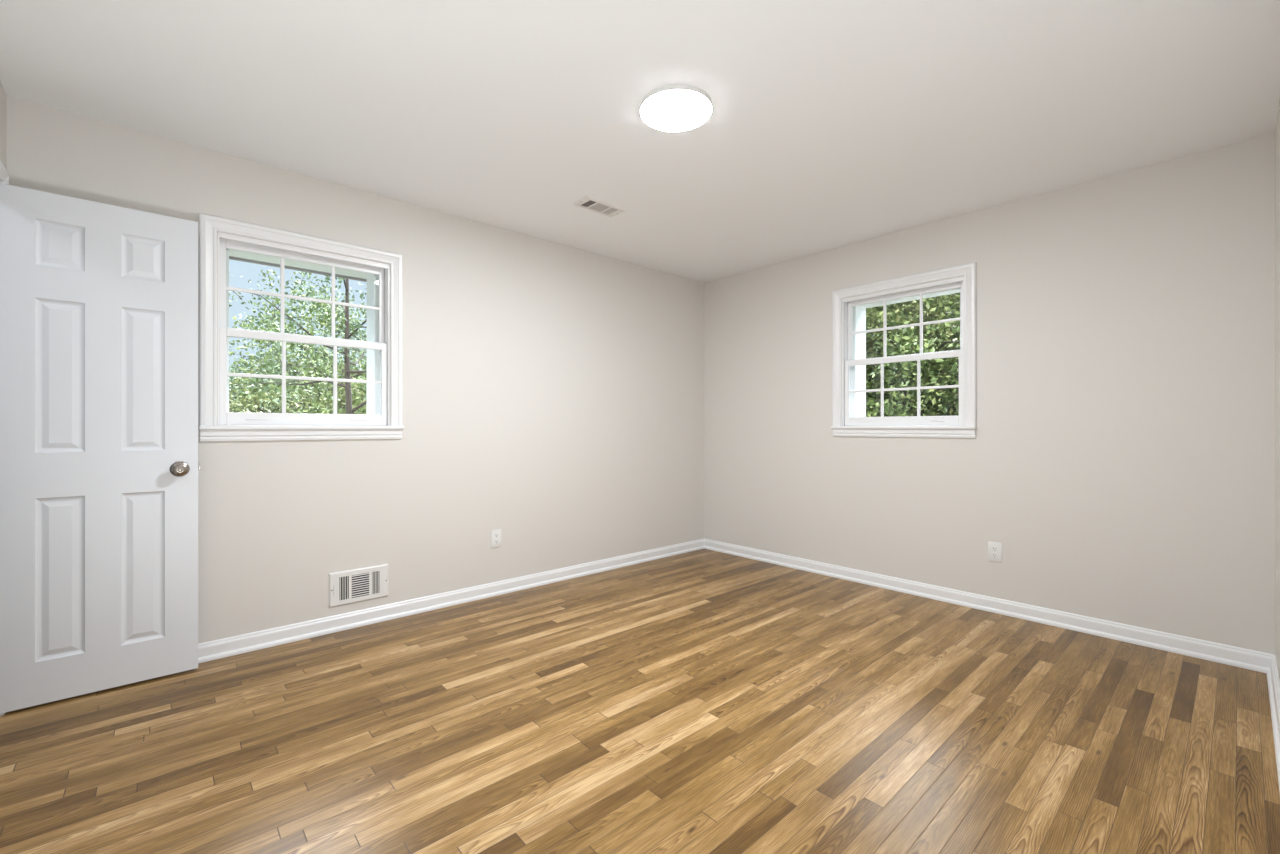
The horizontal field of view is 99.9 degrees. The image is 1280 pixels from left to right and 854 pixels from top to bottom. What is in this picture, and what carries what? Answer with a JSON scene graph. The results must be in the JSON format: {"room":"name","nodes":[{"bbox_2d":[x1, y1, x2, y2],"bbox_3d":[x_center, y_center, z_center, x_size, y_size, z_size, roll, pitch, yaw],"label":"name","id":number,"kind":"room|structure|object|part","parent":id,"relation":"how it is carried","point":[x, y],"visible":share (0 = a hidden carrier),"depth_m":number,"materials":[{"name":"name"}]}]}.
{"room":"empty bedroom","nodes":[
{"label":"empty bedroom","id":0,"kind":"room"},
{"bbox_2d":[0,81,6,715],"bbox_3d":[-1.437,0.041,0.849,0.110,2.738,3.397,0,0,-42],"label":"wall","id":1,"kind":"structure","parent":0,"point":[3,96],"depth_m":2.11,"materials":[{"name":"white paint"}]},
{"bbox_2d":[0,160,8,715],"bbox_3d":[-2.284,0.058,1.804,0.125,2.104,0.721,0,0,-42],"label":"door frame","id":2,"kind":"structure","parent":1,"relation":"attached to","point":[4,176],"depth_m":2.06,"materials":[{"name":"white paint"}]},
{"bbox_2d":[7,95,703,643],"bbox_3d":[-1.489,-0.019,3.259,5.875,2.858,0.260,0,0,-42],"label":"wall","id":3,"kind":"structure","parent":0,"point":[553,393],"depth_m":3.35,"materials":[{"name":"white paint"}]},
{"bbox_2d":[0,183,200,713],"bbox_3d":[-2.254,0.082,2.260,0.634,2.032,0.157,0,0,-42],"label":"door","id":4,"kind":"structure","parent":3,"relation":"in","point":[99,464],"depth_m":2.23,"materials":[{"name":"white paint"}]},
{"bbox_3d":[-2.041,0.188,2.387,0.068,0.068,0.061,0,0,-42],"label":"knob","id":5,"kind":"part","parent":4,"relation":"part of","materials":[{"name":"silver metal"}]},
{"bbox_2d":[229,256,366,281],"bbox_3d":[-1.400,-1.090,3.806,9.000,0.200,0.435,0,0,-42],"label":"eave","id":6,"kind":"object","parent":3,"relation":"attached to","point":[230,257],"depth_m":3.38,"materials":[{"name":"grey paint"}]},
{"bbox_2d":[198,213,403,440],"bbox_3d":[-1.829,-0.471,2.951,0.929,1.078,0.324,0,0,-42],"label":"window","id":7,"kind":"structure","parent":3,"relation":"in","point":[232,426],"depth_m":2.83,"materials":[{"name":"white paint"}]},
{"bbox_3d":[-1.795,-0.695,2.912,0.768,0.477,0.031,0,0,-42],"label":"sash","id":8,"kind":"part","parent":7,"relation":"part of","materials":[{"name":"white plastic"}]},
{"bbox_3d":[-1.766,-0.245,2.880,0.770,0.474,0.027,0,0,-42],"label":"sash","id":9,"kind":"part","parent":7,"relation":"part of","materials":[{"name":"white plastic"}]},
{"bbox_2d":[329,564,387,607],"bbox_3d":[-1.565,0.884,3.005,0.304,0.186,0.016,0,0,-42],"label":"air vent","id":10,"kind":"object","parent":3,"relation":"in","point":[367,583],"visible":1,"depth_m":3.00,"materials":[{"name":"white metal"}]},
{"bbox_2d":[198,539,703,662],"bbox_3d":[-0.962,1.067,3.540,4.193,0.085,0.026,0,0,-42],"label":"baseboard","id":11,"kind":"structure","parent":3,"relation":"attached to","point":[244,643],"depth_m":3.18,"materials":[{"name":"white paint"}]},
{"bbox_2d":[491,529,500,547],"bbox_3d":[-0.951,0.738,3.562,0.072,0.117,0.008,0,0,-42],"label":"electrical outlet","id":12,"kind":"object","parent":3,"relation":"attached to","point":[495,534],"visible":1,"depth_m":3.56,"materials":[{"name":"white plastic"}]},
{"bbox_2d":[0,549,1279,853],"bbox_3d":[-0.320,1.110,1.851,5.495,0.001,3.397,0,0,-42],"label":"floor","id":13,"kind":"structure","parent":0,"point":[702,701],"depth_m":1.92,"materials":[{"name":"brown wood"}]},
{"bbox_2d":[0,0,1279,282],"bbox_3d":[-0.325,-1.388,1.766,5.615,0.120,3.517,0,0,-42],"label":"ceiling","id":14,"kind":"structure","parent":0,"point":[831,124],"depth_m":2.16,"materials":[{"name":"white paint"}]},
{"bbox_2d":[572,195,626,216],"bbox_3d":[-0.242,-1.323,3.238,0.300,0.010,0.152,0,0,-42],"label":"ceiling vent","id":15,"kind":"object","parent":14,"relation":"in","point":[591,203],"visible":1,"depth_m":3.22,"materials":[{"name":"white metal"}]},
{"bbox_2d":[640,84,711,130],"bbox_3d":[0.149,-1.313,2.230,0.296,0.029,0.296,0,0,-42],"label":"ceiling light","id":16,"kind":"object","parent":14,"relation":"in","point":[671,107],"visible":1,"depth_m":2.19,"materials":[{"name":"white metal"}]},
{"bbox_2d":[704,132,1274,654],"bbox_3d":[1.861,-0.019,3.728,0.260,2.858,3.517,0,0,-42],"label":"wall","id":17,"kind":"structure","parent":0,"point":[1120,460],"depth_m":2.98,"materials":[{"name":"white paint"}]},
{"bbox_2d":[831,262,976,437],"bbox_3d":[1.848,-0.471,3.740,0.324,1.078,0.944,0,0,-42],"label":"window","id":18,"kind":"structure","parent":17,"relation":"in","point":[849,361],"depth_m":3.69,"materials":[{"name":"white paint"}]},
{"bbox_3d":[1.777,-0.245,3.676,0.027,0.474,0.785,0,0,-42],"label":"sash","id":19,"kind":"part","parent":18,"relation":"part of","materials":[{"name":"white plastic"}]},
{"bbox_3d":[1.810,-0.695,3.705,0.031,0.477,0.783,0,0,-42],"label":"sash","id":20,"kind":"part","parent":18,"relation":"part of","materials":[{"name":"white plastic"}]},
{"bbox_2d":[704,538,1273,672],"bbox_3d":[1.715,1.067,3.677,0.026,0.085,3.397,0,0,-42],"label":"baseboard","id":21,"kind":"structure","parent":17,"relation":"attached to","point":[1244,658],"depth_m":3.08,"materials":[{"name":"white paint"}]},
{"bbox_2d":[988,541,1001,562],"bbox_3d":[2.130,0.750,3.228,0.008,0.117,0.072,0,0,-42],"label":"electrical outlet","id":22,"kind":"object","parent":17,"relation":"attached to","point":[994,548],"visible":1,"depth_m":3.23,"materials":[{"name":"white plastic"}]},
{"bbox_2d":[1275,96,1279,681],"bbox_3d":[1.298,0.041,0.940,4.303,2.738,0.120,0,0,-42],"label":"wall","id":23,"kind":"structure","parent":0,"point":[1277,131],"depth_m":2.27,"materials":[{"name":"white paint"}]},
{"bbox_2d":[1267,655,1279,791],"bbox_3d":[1.290,1.067,1.031,4.193,0.085,0.026,0,0,-42],"label":"baseboard","id":24,"kind":"structure","parent":23,"relation":"attached to","point":[1272,673],"depth_m":2.08,"materials":[{"name":"white paint"}]},
{"label":"outside","id":25,"kind":"structure","parent":0,"visible":0},
{"bbox_3d":[1.147,1.910,21.182,90.000,0.200,90.000,0,0,-42],"label":"ground","id":26,"kind":"structure","parent":25,"visible":0},
{"bbox_2d":[229,350,332,412],"bbox_3d":[-11.369,-0.337,15.052,6.094,4.332,6.725,0,0,-16],"label":"leafy tree","id":27,"kind":"object","parent":26,"relation":"on","point":[231,387],"visible":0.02,"depth_m":14.79,"materials":[{"name":"green plant"}]},
{"bbox_2d":[229,345,357,412],"bbox_3d":[-14.364,-0.587,19.265,7.719,5.269,8.209,0,0,-42],"label":"tree","id":28,"kind":"object","parent":26,"relation":"on","point":[273,345],"visible":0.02,"depth_m":19.67,"materials":[{"name":"green plant"}]},
{"bbox_2d":[229,278,366,413],"bbox_3d":[-7.059,-0.652,13.360,6.418,4.960,6.088,0,0,-20],"label":"leafy tree","id":29,"kind":"object","parent":26,"relation":"on","point":[289,349],"visible":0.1,"depth_m":12.05,"materials":[{"name":"green plant"}]},
{"bbox_2d":[229,268,366,413],"bbox_3d":[-4.977,-1.153,9.202,4.614,5.943,4.783,0,0,0],"label":"oak tree","id":30,"kind":"object","parent":26,"relation":"on","point":[348,395],"visible":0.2,"depth_m":8.91,"materials":[{"name":"green plant"}]},
{"bbox_2d":[229,269,366,413],"bbox_3d":[-8.779,-1.720,17.811,9.247,7.082,7.565,0,0,-42],"label":"leafy tree","id":31,"kind":"object","parent":26,"relation":"on","point":[323,322],"visible":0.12,"depth_m":16.10,"materials":[{"name":"green plant"}]},
{"bbox_2d":[229,358,366,413],"bbox_3d":[-8.292,0.170,13.379,6.457,3.337,5.898,0,0,33],"label":"leafy tree","id":32,"kind":"object","parent":26,"relation":"on","point":[255,396],"visible":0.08,"depth_m":11.78,"materials":[{"name":"green plant"}]},
{"bbox_2d":[233,345,366,411],"bbox_3d":[-13.339,-0.953,21.187,8.170,5.565,7.711,0,0,-8],"label":"tree","id":33,"kind":"object","parent":26,"relation":"on","point":[318,345],"visible":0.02,"depth_m":19.60,"materials":[{"name":"green plant"}]},
{"bbox_2d":[866,293,959,416],"bbox_3d":[4.903,-1.266,9.034,5.177,6.170,6.566,0,0,-30],"label":"tree","id":34,"kind":"object","parent":26,"relation":"on","point":[928,340],"visible":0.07,"depth_m":8.61,"materials":[{"name":"green plant"}]},
{"bbox_2d":[866,293,959,415],"bbox_3d":[4.717,-1.336,11.104,6.555,6.308,7.218,0,0,-42],"label":"tree","id":35,"kind":"object","parent":26,"relation":"on","point":[915,304],"visible":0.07,"depth_m":8.75,"materials":[{"name":"green plant"}]},
{"bbox_2d":[866,294,959,416],"bbox_3d":[5.940,-1.468,10.800,7.464,6.571,6.554,0,0,-33],"label":"tree","id":36,"kind":"object","parent":26,"relation":"on","point":[923,369],"visible":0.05,"depth_m":8.93,"materials":[{"name":"green plant"}]}
]}

